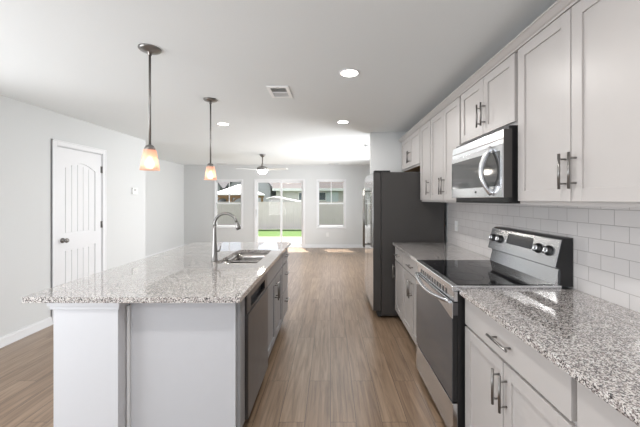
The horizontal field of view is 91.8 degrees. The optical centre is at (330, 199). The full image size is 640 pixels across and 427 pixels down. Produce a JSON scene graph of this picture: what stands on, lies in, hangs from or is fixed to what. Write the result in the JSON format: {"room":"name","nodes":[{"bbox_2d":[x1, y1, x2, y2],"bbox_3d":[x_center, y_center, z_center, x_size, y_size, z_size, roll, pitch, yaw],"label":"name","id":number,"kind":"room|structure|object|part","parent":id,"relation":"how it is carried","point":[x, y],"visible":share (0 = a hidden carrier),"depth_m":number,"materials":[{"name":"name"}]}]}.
{"room":"kitchen","nodes":[
{"label":"kitchen","id":0,"kind":"room"},
{"bbox_2d":[0,95,144,336],"bbox_3d":[-3.754,0.210,1.321,1.132,2.440,8.042,0,0,0],"label":"wall","id":1,"kind":"structure","parent":0,"point":[27,131],"depth_m":3.36,"materials":[{"name":"grey paint"}]},
{"bbox_2d":[0,316,52,347],"bbox_3d":[-3.177,1.383,1.321,0.022,0.095,8.042,0,0,0],"label":"baseboard","id":2,"kind":"structure","parent":1,"relation":"attached to","point":[19,334],"depth_m":3.22,"materials":[{"name":"white paint"}]},
{"bbox_2d":[51,139,106,323],"bbox_3d":[-3.215,0.370,3.962,0.186,2.120,0.851,0,0,0],"label":"door","id":3,"kind":"structure","parent":1,"relation":"in","point":[78,172],"depth_m":3.91,"materials":[{"name":"white paint"}]},
{"bbox_3d":[-3.157,0.492,3.690,0.070,0.060,0.060,0,0,0],"label":"knob","id":4,"kind":"part","parent":3,"relation":"part of","materials":[{"name":"silver metal"}]},
{"bbox_3d":[-3.210,0.403,3.962,0.036,2.038,0.711,0,0,0],"label":"panel","id":5,"kind":"part","parent":3,"relation":"part of","materials":[{"name":"white paint"}]},
{"bbox_2d":[132,188,137,193],"bbox_3d":[-3.175,-0.133,5.030,0.026,0.105,0.130,0,0,0],"label":"thermostat","id":6,"kind":"object","parent":1,"relation":"attached to","point":[134,190],"visible":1,"depth_m":5.01,"materials":[{"name":"white plastic"}]},
{"bbox_2d":[145,159,183,255],"bbox_3d":[-4.390,0.210,7.241,0.140,2.440,4.078,0,0,0],"label":"wall","id":7,"kind":"structure","parent":0,"point":[164,188],"depth_m":8.07,"materials":[{"name":"grey paint"}]},
{"bbox_2d":[145,245,183,257],"bbox_3d":[-4.309,1.383,7.241,0.022,0.095,3.798,0,0,0],"label":"baseboard","id":8,"kind":"structure","parent":7,"relation":"attached to","point":[181,245],"depth_m":8.00,"materials":[{"name":"white paint"}]},
{"bbox_2d":[0,248,446,426],"bbox_3d":[-1.455,1.490,3.220,6.010,0.120,12.120,0,0,0],"label":"floor","id":9,"kind":"structure","parent":0,"point":[333,361],"depth_m":2.67,"materials":[{"name":"brown wood"}]},
{"bbox_2d":[47,303,128,426],"bbox_3d":[-1.310,0.988,2.683,0.385,0.884,2.085,0,0,0],"label":"end column","id":10,"kind":"structure","parent":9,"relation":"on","point":[90,339],"depth_m":1.66,"materials":[{"name":"paint"}]},
{"bbox_3d":[-1.310,0.568,2.683,0.385,0.041,2.085,0,0,0],"label":"cap trim","id":11,"kind":"part","parent":10,"relation":"part of","materials":[{"name":"paint"}]},
{"bbox_2d":[127,298,244,426],"bbox_3d":[-0.823,0.989,1.789,0.625,0.883,0.120,0,0,-1],"label":"island end panel","id":12,"kind":"object","parent":9,"relation":"on","point":[186,361],"visible":0.88,"depth_m":1.74,"materials":[{"name":"grey paint"}]},
{"bbox_3d":[-1.125,1.011,1.728,0.017,0.838,0.013,0,0,0],"label":"corner trim","id":13,"kind":"part","parent":12,"relation":"part of","materials":[{"name":"white paint"}]},
{"bbox_2d":[220,255,281,357],"bbox_3d":[-0.786,0.989,2.876,0.628,0.883,0.826,0,0,0],"label":"base cabinet","id":14,"kind":"object","parent":9,"relation":"on","point":[274,274],"visible":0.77,"depth_m":2.82,"materials":[{"name":"grey paint"}]},
{"bbox_3d":[-0.520,1.014,2.674,0.020,0.583,0.399,0,0,0],"label":"door","id":15,"kind":"part","parent":14,"relation":"part of","materials":[{"name":"grey paint"}]},
{"bbox_3d":[-0.520,1.014,3.079,0.020,0.583,0.399,0,0,0],"label":"door","id":16,"kind":"part","parent":14,"relation":"part of","materials":[{"name":"grey paint"}]},
{"bbox_2d":[245,273,267,419],"bbox_3d":[-0.797,0.991,2.159,0.606,0.878,0.594,0,0,0],"label":"dishwasher","id":17,"kind":"object","parent":9,"relation":"on","point":[256,300],"visible":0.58,"depth_m":2.07,"materials":[{"name":"silver metal"}]},
{"bbox_3d":[-0.532,0.651,2.159,0.003,0.073,0.414,0,0,0],"label":"pocket handle","id":18,"kind":"part","parent":17,"relation":"part of","materials":[{"name":"black plastic"}]},
{"bbox_2d":[281,249,289,321],"bbox_3d":[-0.786,0.989,3.498,0.628,0.883,0.413,0,0,0],"label":"base cabinet","id":19,"kind":"object","parent":9,"relation":"on","point":[285,298],"visible":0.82,"depth_m":3.44,"materials":[{"name":"grey paint"}]},
{"bbox_2d":[22,242,290,302],"bbox_3d":[-1.052,0.531,2.685,1.151,0.030,2.110,0,0,0],"label":"countertop","id":20,"kind":"structure","parent":19,"relation":"on","point":[187,273],"depth_m":1.97,"materials":[{"name":"stone"}]},
{"bbox_2d":[211,212,240,261],"bbox_3d":[-0.873,0.312,2.590,0.250,0.407,0.060,0,0,0],"label":"faucet","id":21,"kind":"object","parent":20,"relation":"on","point":[214,258],"visible":1,"depth_m":2.58,"materials":[{"name":"silver metal"}]},
{"bbox_3d":[-0.877,0.169,2.590,0.204,0.121,0.023,0,0,0],"label":"spout","id":22,"kind":"part","parent":21,"relation":"part of","materials":[{"name":"silver metal"}]},
{"bbox_2d":[221,253,267,263],"bbox_3d":[-0.763,0.651,2.818,0.341,0.206,0.682,0,0,0],"label":"sink","id":23,"kind":"object","parent":20,"relation":"in","point":[240,258],"visible":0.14,"depth_m":3.13,"materials":[{"name":"silver metal"}]},
{"bbox_3d":[-0.763,0.641,2.619,0.341,0.186,0.283,0,0,0],"label":"bowl","id":24,"kind":"part","parent":23,"relation":"part of","materials":[{"name":"silver metal"}]},
{"bbox_3d":[-0.763,0.651,2.965,0.341,0.206,0.389,0,0,0],"label":"bowl","id":25,"kind":"part","parent":23,"relation":"part of","materials":[{"name":"silver metal"}]},
{"bbox_3d":[-0.520,0.864,3.498,0.020,0.283,0.391,0,0,0],"label":"drawer","id":26,"kind":"part","parent":19,"relation":"part of","materials":[{"name":"grey paint"}]},
{"bbox_3d":[-0.520,1.162,3.498,0.020,0.286,0.391,0,0,0],"label":"drawer","id":27,"kind":"part","parent":19,"relation":"part of","materials":[{"name":"grey paint"}]},
{"bbox_3d":[-0.520,0.635,3.498,0.020,0.146,0.391,0,0,0],"label":"drawer","id":28,"kind":"part","parent":19,"relation":"part of","materials":[{"name":"grey paint"}]},
{"bbox_2d":[392,247,402,319],"bbox_3d":[1.062,0.989,3.498,0.671,0.883,0.373,0,0,0],"label":"base cabinet","id":29,"kind":"object","parent":9,"relation":"on","point":[398,266],"visible":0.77,"depth_m":3.53,"materials":[{"name":"grey paint"}]},
{"bbox_3d":[0.775,0.635,3.498,0.020,0.146,0.351,0,0,0],"label":"drawer","id":30,"kind":"part","parent":29,"relation":"part of","materials":[{"name":"grey paint"}]},
{"bbox_3d":[0.775,1.014,3.498,0.020,0.583,0.351,0,0,0],"label":"door","id":31,"kind":"part","parent":29,"relation":"part of","materials":[{"name":"grey paint"}]},
{"bbox_2d":[363,170,443,315],"bbox_3d":[0.907,0.532,4.176,0.926,1.756,0.908,0,0,0],"label":"refrigerator","id":32,"kind":"object","parent":9,"relation":"on","point":[393,209],"visible":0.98,"depth_m":3.73,"materials":[{"name":"silver metal"}]},
{"bbox_2d":[402,252,417,343],"bbox_3d":[1.062,0.989,2.932,0.671,0.883,0.755,0,0,0],"label":"base cabinet","id":33,"kind":"object","parent":9,"relation":"on","point":[409,268],"visible":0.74,"depth_m":3.00,"materials":[{"name":"grey paint"}]},
{"bbox_3d":[0.775,1.014,3.116,0.020,0.583,0.364,0,0,0],"label":"door","id":34,"kind":"part","parent":33,"relation":"part of","materials":[{"name":"grey paint"}]},
{"bbox_3d":[0.775,0.635,2.932,0.020,0.146,0.733,0,0,0],"label":"drawer","id":35,"kind":"part","parent":33,"relation":"part of","materials":[{"name":"grey paint"}]},
{"bbox_3d":[0.775,1.014,2.747,0.020,0.583,0.364,0,0,0],"label":"door","id":36,"kind":"part","parent":33,"relation":"part of","materials":[{"name":"grey paint"}]},
{"bbox_2d":[392,242,489,261],"bbox_3d":[1.073,0.531,3.126,0.669,0.030,1.153,0,0,0],"label":"countertop","id":37,"kind":"structure","parent":33,"relation":"on","point":[415,251],"depth_m":3.06,"materials":[{"name":"stone"}]},
{"bbox_2d":[415,227,572,426],"bbox_3d":[1.024,0.828,2.164,0.749,1.205,0.758,0,0,0],"label":"range","id":38,"kind":"object","parent":9,"relation":"on","point":[519,259],"visible":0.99,"depth_m":1.96,"materials":[{"name":"silver metal"}]},
{"bbox_3d":[0.681,0.612,2.164,0.065,0.052,0.698,0,0,0],"label":"door handle","id":39,"kind":"part","parent":38,"relation":"part of","materials":[{"name":"silver metal"}]},
{"bbox_3d":[0.704,0.906,2.164,0.003,0.523,0.746,0,0,0],"label":"oven glass","id":40,"kind":"part","parent":38,"relation":"part of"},
{"bbox_3d":[0.719,1.279,2.164,0.032,0.198,0.752,0,0,0],"label":"storage drawer","id":41,"kind":"part","parent":38,"relation":"part of","materials":[{"name":"silver metal"}]},
{"bbox_3d":[0.720,0.884,2.164,0.030,0.576,0.752,0,0,0],"label":"oven door","id":42,"kind":"part","parent":38,"relation":"part of","materials":[{"name":"black glass"}]},
{"bbox_2d":[416,260,561,290],"bbox_3d":[1.018,0.514,2.164,0.635,0.032,0.758,0,0,0],"label":"cooktop","id":43,"kind":"object","parent":38,"relation":"in","point":[454,275],"depth_m":2.01,"materials":[{"name":"black glass"}]},
{"bbox_3d":[1.313,0.314,2.164,0.049,0.160,0.750,0,0,0],"label":"control panel","id":44,"kind":"part","parent":38,"relation":"part of","materials":[{"name":"silver metal"}]},
{"bbox_3d":[1.300,0.308,1.951,0.032,0.063,0.064,0,0,0],"label":"knob","id":45,"kind":"part","parent":38,"relation":"part of","materials":[{"name":"silver metal"}]},
{"bbox_3d":[1.300,0.308,1.858,0.032,0.063,0.064,0,0,0],"label":"knob","id":46,"kind":"part","parent":38,"relation":"part of","materials":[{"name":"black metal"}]},
{"bbox_2d":[465,299,576,426],"bbox_3d":[1.062,0.989,1.375,0.671,0.883,0.799,0,0,0],"label":"base cabinet","id":47,"kind":"object","parent":9,"relation":"on","point":[508,383],"visible":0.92,"depth_m":1.34,"materials":[{"name":"grey paint"}]},
{"bbox_3d":[0.775,1.014,1.570,0.020,0.583,0.386,0,0,0],"label":"door","id":48,"kind":"part","parent":47,"relation":"part of","materials":[{"name":"grey paint"}]},
{"bbox_3d":[0.746,0.847,1.403,0.038,0.160,0.012,0,0,0],"label":"handle","id":49,"kind":"part","parent":47,"relation":"part of","materials":[{"name":"silver metal"}]},
{"bbox_3d":[0.746,0.635,1.375,0.038,0.012,0.160,0,0,0],"label":"handle","id":50,"kind":"part","parent":47,"relation":"part of","materials":[{"name":"silver metal"}]},
{"bbox_3d":[0.746,0.847,1.345,0.038,0.160,0.012,0,0,0],"label":"handle","id":51,"kind":"part","parent":47,"relation":"part of","materials":[{"name":"silver metal"}]},
{"bbox_3d":[0.775,1.014,1.179,0.020,0.583,0.386,0,0,0],"label":"door","id":52,"kind":"part","parent":47,"relation":"part of","materials":[{"name":"grey paint"}]},
{"bbox_2d":[577,381,638,426],"bbox_3d":[1.062,0.989,0.517,0.671,0.883,0.912,0,0,0],"label":"base cabinet","id":53,"kind":"object","parent":9,"relation":"on","point":[592,411],"visible":0.32,"depth_m":0.90,"materials":[{"name":"grey paint"}]},
{"bbox_2d":[459,289,639,426],"bbox_3d":[1.073,0.531,0.889,0.669,0.030,1.779,0,0,0],"label":"countertop","id":54,"kind":"structure","parent":53,"relation":"on","point":[594,340],"depth_m":1.21,"materials":[{"name":"stone"}]},
{"bbox_2d":[184,165,369,243],"bbox_3d":[-1.385,0.210,9.210,5.870,2.440,0.140,0,0,0],"label":"wall","id":55,"kind":"structure","parent":0,"point":[198,192],"depth_m":9.14,"materials":[{"name":"grey paint"}]},
{"bbox_2d":[214,179,242,227],"bbox_3d":[-3.005,0.136,9.180,0.874,1.452,0.120,0,0,0],"label":"window","id":56,"kind":"structure","parent":55,"relation":"in","point":[217,180],"depth_m":9.13,"materials":[{"name":"white paint"}]},
{"bbox_3d":[-3.005,-0.200,9.205,0.760,0.690,0.030,0,0,0],"label":"sash","id":57,"kind":"part","parent":56,"relation":"part of","materials":[{"name":"white paint"}]},
{"bbox_3d":[-3.005,0.453,9.175,0.760,0.692,0.030,0,0,0],"label":"sash","id":58,"kind":"part","parent":56,"relation":"part of","materials":[{"name":"glass"}]},
{"bbox_2d":[184,244,364,247],"bbox_3d":[-1.455,1.383,9.129,5.730,0.095,0.022,0,0,0],"label":"baseboard","id":59,"kind":"structure","parent":55,"relation":"attached to","point":[306,245],"depth_m":9.12,"materials":[{"name":"white paint"}]},
{"bbox_2d":[254,179,304,247],"bbox_3d":[-1.502,0.415,9.193,1.495,2.030,0.135,0,0,0],"label":"door","id":60,"kind":"structure","parent":55,"relation":"in","point":[256,181],"depth_m":9.15,"materials":[{"name":"white paint"}]},
{"bbox_3d":[-1.815,0.425,9.175,0.770,1.950,0.040,0,0,0],"label":"sliding sash","id":61,"kind":"part","parent":60,"relation":"part of","materials":[{"name":"white paint"}]},
{"bbox_3d":[-1.147,0.425,9.220,0.685,1.950,0.040,0,0,0],"label":"fixed sash","id":62,"kind":"part","parent":60,"relation":"part of","materials":[{"name":"clear glass"}]},
{"bbox_2d":[316,179,345,227],"bbox_3d":[0.022,0.136,9.180,0.894,1.452,0.120,0,0,0],"label":"window","id":63,"kind":"structure","parent":55,"relation":"in","point":[317,180],"depth_m":9.13,"materials":[{"name":"white paint"}]},
{"bbox_3d":[0.022,-0.200,9.205,0.780,0.690,0.030,0,0,0],"label":"sash","id":64,"kind":"part","parent":63,"relation":"part of","materials":[{"name":"white paint"}]},
{"bbox_3d":[0.022,0.453,9.175,0.780,0.692,0.030,0,0,0],"label":"sash","id":65,"kind":"part","parent":63,"relation":"part of","materials":[{"name":"white paint"}]},
{"bbox_2d":[0,0,556,164],"bbox_3d":[-1.455,-1.085,3.345,6.010,0.150,12.370,0,0,0],"label":"ceiling","id":66,"kind":"structure","parent":0,"point":[82,60],"depth_m":2.34,"materials":[{"name":"paint"}]},
{"bbox_2d":[138,43,161,170],"bbox_3d":[-1.212,-0.603,2.080,0.140,0.815,0.140,0,0,0],"label":"pendant light","id":67,"kind":"object","parent":66,"relation":"hanging from","point":[149,161],"visible":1,"depth_m":2.06,"materials":[{"name":"silver metal"}]},
{"bbox_3d":[-1.212,-0.263,2.080,0.120,0.135,0.120,0,0,0],"label":"lamp shade","id":68,"kind":"part","parent":67,"relation":"part of","materials":[{"name":"clear glass"}]},
{"bbox_3d":[-1.212,-0.670,2.080,0.015,0.620,0.015,0,0,0],"label":"rod","id":69,"kind":"part","parent":67,"relation":"part of","materials":[{"name":"silver metal"}]},
{"bbox_2d":[203,97,217,179],"bbox_3d":[-1.215,-0.603,3.140,0.140,0.815,0.140,0,0,0],"label":"pendant light","id":70,"kind":"object","parent":66,"relation":"hanging from","point":[210,174],"visible":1,"depth_m":3.11,"materials":[{"name":"white glass"}]},
{"bbox_3d":[-1.215,-0.670,3.140,0.015,0.620,0.015,0,0,0],"label":"rod","id":71,"kind":"part","parent":70,"relation":"part of","materials":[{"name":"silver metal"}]},
{"bbox_3d":[-1.215,-0.263,3.140,0.120,0.135,0.120,0,0,0],"label":"lamp shade","id":72,"kind":"part","parent":70,"relation":"part of","materials":[{"name":"clear glass"}]},
{"bbox_2d":[216,122,229,125],"bbox_3d":[-1.440,-1.006,4.160,0.170,0.007,0.170,0,0,0],"label":"recessed light","id":73,"kind":"object","parent":66,"relation":"in","point":[219,123],"visible":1,"depth_m":4.17,"materials":[{"name":"white paint"}]},
{"bbox_2d":[234,154,287,173],"bbox_3d":[-1.497,-0.785,7.091,1.132,0.450,1.060,0,0,0],"label":"ceiling fan","id":74,"kind":"object","parent":66,"relation":"hanging from","point":[262,169],"visible":1,"depth_m":6.89,"materials":[{"name":"silver metal"}]},
{"bbox_3d":[-1.535,-0.697,6.990,0.244,0.106,0.244,0,0,0],"label":"motor","id":75,"kind":"part","parent":74,"relation":"part of","materials":[{"name":"silver metal"}]},
{"bbox_3d":[-1.535,-0.602,6.990,0.200,0.083,0.200,0,0,0],"label":"lamp shade","id":76,"kind":"part","parent":74,"relation":"part of","materials":[{"name":"white glass"}]},
{"bbox_3d":[-1.190,-0.665,6.851,0.525,0.034,0.123,0,0,22],"label":"blade","id":77,"kind":"part","parent":74,"relation":"part of","materials":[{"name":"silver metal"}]},
{"bbox_2d":[266,86,292,97],"bbox_3d":[-0.475,-1.005,2.915,0.200,0.010,0.300,0,0,0],"label":"ceiling vent","id":78,"kind":"object","parent":66,"relation":"in","point":[275,91],"visible":1,"depth_m":2.90,"materials":[{"name":"white metal"}]},
{"bbox_2d":[337,120,348,123],"bbox_3d":[0.163,-1.006,4.050,0.170,0.007,0.170,0,0,0],"label":"recessed light","id":79,"kind":"object","parent":66,"relation":"in","point":[340,121],"visible":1,"depth_m":4.06,"materials":[{"name":"white paint"}]},
{"bbox_2d":[339,68,359,77],"bbox_3d":[0.152,-1.006,2.480,0.170,0.007,0.170,0,0,0],"label":"recessed light","id":80,"kind":"object","parent":66,"relation":"in","point":[348,73],"visible":1,"depth_m":2.48,"materials":[{"name":"white paint"}]},
{"bbox_2d":[370,132,406,173],"bbox_3d":[1.010,0.210,4.740,0.800,2.440,0.120,0,0,0],"label":"wall partition","id":81,"kind":"structure","parent":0,"point":[385,147],"depth_m":4.68,"materials":[{"name":"grey paint"}]},
{"bbox_2d":[444,202,572,288],"bbox_3d":[1.480,0.210,3.220,0.140,2.440,11.840,0,0,0],"label":"wall","id":82,"kind":"structure","parent":0,"point":[445,203],"depth_m":3.77,"materials":[{"name":"grey paint"}]},
{"bbox_2d":[402,128,419,171],"bbox_3d":[1.218,-0.633,4.177,0.383,0.446,0.964,0,0,0],"label":"upper cabinet","id":83,"kind":"object","parent":82,"relation":"attached to","point":[410,146],"visible":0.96,"depth_m":4.13,"materials":[{"name":"grey paint"}]},
{"bbox_3d":[1.075,-0.640,4.414,0.020,0.415,0.468,0,0,0],"label":"door","id":84,"kind":"part","parent":83,"relation":"part of","materials":[{"name":"grey paint"}]},
{"bbox_3d":[1.075,-0.640,3.940,0.020,0.415,0.468,0,0,0],"label":"door","id":85,"kind":"part","parent":83,"relation":"part of","materials":[{"name":"grey paint"}]},
{"bbox_2d":[420,120,431,201],"bbox_3d":[1.218,-0.413,3.500,0.383,0.886,0.378,0,0,0],"label":"upper cabinet","id":86,"kind":"object","parent":82,"relation":"attached to","point":[425,130],"visible":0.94,"depth_m":3.50,"materials":[{"name":"grey paint"}]},
{"bbox_3d":[1.046,-0.125,3.352,0.038,0.160,0.012,0,0,0],"label":"handle","id":87,"kind":"part","parent":86,"relation":"part of","materials":[{"name":"silver metal"}]},
{"bbox_2d":[431,97,461,202],"bbox_3d":[1.218,-0.413,2.929,0.383,0.886,0.759,0,0,0],"label":"upper cabinet","id":88,"kind":"object","parent":82,"relation":"attached to","point":[446,125],"visible":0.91,"depth_m":2.90,"materials":[{"name":"grey paint"}]},
{"bbox_3d":[1.075,-0.419,3.115,0.020,0.858,0.366,0,0,0],"label":"door","id":89,"kind":"part","parent":88,"relation":"part of","materials":[{"name":"grey paint"}]},
{"bbox_3d":[1.046,-0.125,2.901,0.038,0.160,0.012,0,0,0],"label":"handle","id":90,"kind":"part","parent":88,"relation":"part of","materials":[{"name":"silver metal"}]},
{"bbox_3d":[1.075,-0.419,2.744,0.020,0.858,0.366,0,0,0],"label":"door","id":91,"kind":"part","parent":88,"relation":"part of","materials":[{"name":"grey paint"}]},
{"bbox_2d":[461,52,517,143],"bbox_3d":[1.218,-0.644,2.164,0.383,0.424,0.760,0,0,0],"label":"upper cabinet","id":92,"kind":"object","parent":82,"relation":"attached to","point":[490,105],"visible":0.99,"depth_m":2.06,"materials":[{"name":"grey paint"}]},
{"bbox_3d":[1.075,-0.650,2.350,0.020,0.396,0.366,0,0,0],"label":"door","id":93,"kind":"part","parent":92,"relation":"part of","materials":[{"name":"grey paint"}]},
{"bbox_3d":[1.046,-0.587,2.193,0.038,0.160,0.012,0,0,0],"label":"handle","id":94,"kind":"part","parent":92,"relation":"part of","materials":[{"name":"silver metal"}]},
{"bbox_3d":[1.046,-0.587,2.135,0.038,0.160,0.012,0,0,0],"label":"handle","id":95,"kind":"part","parent":92,"relation":"part of","materials":[{"name":"silver metal"}]},
{"bbox_2d":[452,125,519,203],"bbox_3d":[1.161,-0.201,2.165,0.489,0.454,0.753,0,0,0],"label":"microwave","id":96,"kind":"object","parent":92,"relation":"attached to","point":[484,168],"visible":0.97,"depth_m":1.92,"materials":[{"name":"silver metal"}]},
{"bbox_3d":[0.992,-0.182,2.174,0.004,0.208,0.710,0,0,0],"label":"door glass","id":97,"kind":"part","parent":96,"relation":"part of","materials":[{"name":"black glass"}]},
{"bbox_3d":[1.011,-0.165,2.165,0.038,0.309,0.752,0,0,0],"label":"door","id":98,"kind":"part","parent":96,"relation":"part of","materials":[{"name":"silver metal"}]},
{"bbox_3d":[0.959,-0.174,1.911,0.086,0.307,0.022,0,0,12],"label":"door handle","id":99,"kind":"part","parent":96,"relation":"part of","materials":[{"name":"silver metal"}]},
{"bbox_3d":[1.024,-0.209,1.790,0.048,0.398,0.003,0,0,0],"label":"panel","id":100,"kind":"part","parent":96,"relation":"part of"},
{"bbox_3d":[1.075,-0.650,1.978,0.020,0.396,0.366,0,0,0],"label":"door","id":101,"kind":"part","parent":92,"relation":"part of","materials":[{"name":"grey paint"}]},
{"bbox_2d":[448,202,639,312],"bbox_3d":[1.406,0.268,1.851,0.008,0.496,3.702,0,0,0],"label":"backsplash","id":102,"kind":"structure","parent":82,"relation":"attached to","point":[606,240],"depth_m":1.71,"materials":[{"name":"tile"}]},
{"bbox_2d":[455,221,457,230],"bbox_3d":[1.398,0.297,3.450,0.008,0.115,0.070,0,0,0],"label":"outlet","id":103,"kind":"object","parent":102,"relation":"attached to","point":[456,222],"visible":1,"depth_m":3.43,"materials":[{"name":"white plastic"}]},
{"bbox_2d":[518,0,639,207],"bbox_3d":[1.218,-0.413,1.374,0.383,0.886,0.798,0,0,0],"label":"upper cabinet","id":104,"kind":"object","parent":82,"relation":"attached to","point":[579,77],"visible":1,"depth_m":1.31,"materials":[{"name":"grey paint"}]},
{"bbox_3d":[1.075,-0.419,1.569,0.020,0.858,0.385,0,0,0],"label":"door","id":105,"kind":"part","parent":104,"relation":"part of","materials":[{"name":"grey paint"}]},
{"bbox_3d":[1.046,-0.125,1.403,0.038,0.160,0.012,0,0,0],"label":"handle","id":106,"kind":"part","parent":104,"relation":"part of","materials":[{"name":"silver metal"}]},
{"bbox_3d":[1.046,-0.125,1.345,0.038,0.160,0.012,0,0,0],"label":"handle","id":107,"kind":"part","parent":104,"relation":"part of","materials":[{"name":"silver metal"}]},
{"bbox_3d":[1.075,-0.419,1.179,0.020,0.858,0.385,0,0,0],"label":"door","id":108,"kind":"part","parent":104,"relation":"part of","materials":[{"name":"grey paint"}]},
{"bbox_3d":[1.218,-0.413,0.572,0.383,0.886,0.802,0,0,0],"label":"upper cabinet","id":109,"kind":"object","parent":82,"relation":"attached to","visible":0},
{"bbox_2d":[399,0,579,142],"bbox_3d":[1.058,-0.874,2.422,0.073,0.044,4.505,0,0,0],"label":"trim","id":110,"kind":"structure","parent":109,"relation":"attached to","point":[559,7],"depth_m":1.84,"materials":[{"name":"grey paint"}]},
{"label":"outside","id":111,"kind":"structure","parent":0,"visible":0},
{"bbox_2d":[258,218,301,236],"bbox_3d":[0.000,1.825,30.300,60.000,0.530,35.400,0,0,0],"label":"grass","id":112,"kind":"structure","parent":111,"point":[272,232],"depth_m":19.46,"materials":[{"name":"green plant"}]},
{"bbox_2d":[218,182,228,201],"bbox_3d":[-14.600,-1.540,37.000,6.200,7.260,8.000,0,0,0],"label":"house","id":113,"kind":"structure","parent":112,"relation":"on","point":[221,185],"depth_m":33.65,"materials":[{"name":"grey"}]},
{"bbox_2d":[218,185,264,201],"bbox_3d":[-7.900,0.410,27.000,3.600,3.360,3.600,0,0,0],"label":"gazebo","id":114,"kind":"object","parent":112,"relation":"on","point":[235,191],"visible":0.47,"depth_m":25.46,"materials":[{"name":"white metal"}]},
{"bbox_2d":[225,182,275,201],"bbox_3d":[-8.825,-1.340,37.250,5.250,6.860,7.500,0,0,0],"label":"house","id":115,"kind":"structure","parent":112,"relation":"on","point":[264,188],"depth_m":33.80,"materials":[{"name":"grey"}]},
{"bbox_2d":[217,202,342,229],"bbox_3d":[-3.250,1.125,21.247,17.630,1.930,0.135,0,0,0],"label":"fence","id":116,"kind":"object","parent":112,"relation":"on","point":[329,214],"visible":0.32,"depth_m":21.20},
{"bbox_3d":[-8.250,1.140,21.230,2.400,1.860,0.060,0,0,0],"label":"panel","id":117,"kind":"part","parent":116,"relation":"part of","materials":[{"name":"beige wood"}]},
{"bbox_3d":[-7.000,1.125,21.247,0.130,1.930,0.135,0,0,0],"label":"post","id":118,"kind":"part","parent":116,"relation":"part of","materials":[{"name":"beige wood"}]},
{"bbox_3d":[-5.750,1.140,21.230,2.400,1.860,0.060,0,0,0],"label":"panel","id":119,"kind":"part","parent":116,"relation":"part of","materials":[{"name":"beige wood"}]},
{"bbox_3d":[-3.250,1.140,21.230,2.400,1.860,0.060,0,0,0],"label":"panel","id":120,"kind":"part","parent":116,"relation":"part of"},
{"bbox_3d":[-0.750,1.140,21.230,2.400,1.860,0.060,0,0,0],"label":"panel","id":121,"kind":"part","parent":116,"relation":"part of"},
{"bbox_3d":[0.500,1.125,21.247,0.130,1.930,0.135,0,0,0],"label":"post","id":122,"kind":"part","parent":116,"relation":"part of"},
{"bbox_3d":[1.750,1.140,21.230,2.400,1.860,0.060,0,0,0],"label":"panel","id":123,"kind":"part","parent":116,"relation":"part of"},
{"bbox_2d":[266,196,300,224],"bbox_3d":[-3.650,0.930,24.600,2.500,2.320,2.000,0,0,0],"label":"pergola","id":124,"kind":"object","parent":112,"relation":"on","point":[273,198],"visible":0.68,"depth_m":23.75,"materials":[{"name":"white wood"}]},
{"bbox_2d":[272,182,342,217],"bbox_3d":[1.400,-1.440,36.975,15.200,7.060,8.050,0,0,0],"label":"house","id":125,"kind":"structure","parent":112,"relation":"on","point":[293,191],"depth_m":33.45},
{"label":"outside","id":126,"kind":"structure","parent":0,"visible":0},
{"bbox_2d":[258,237,301,242],"bbox_3d":[-1.500,1.605,10.940,15.000,0.150,3.320,0,0,0],"label":"patio","id":127,"kind":"structure","parent":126,"point":[260,239],"depth_m":11.77,"materials":[{"name":"concrete"}]}
]}

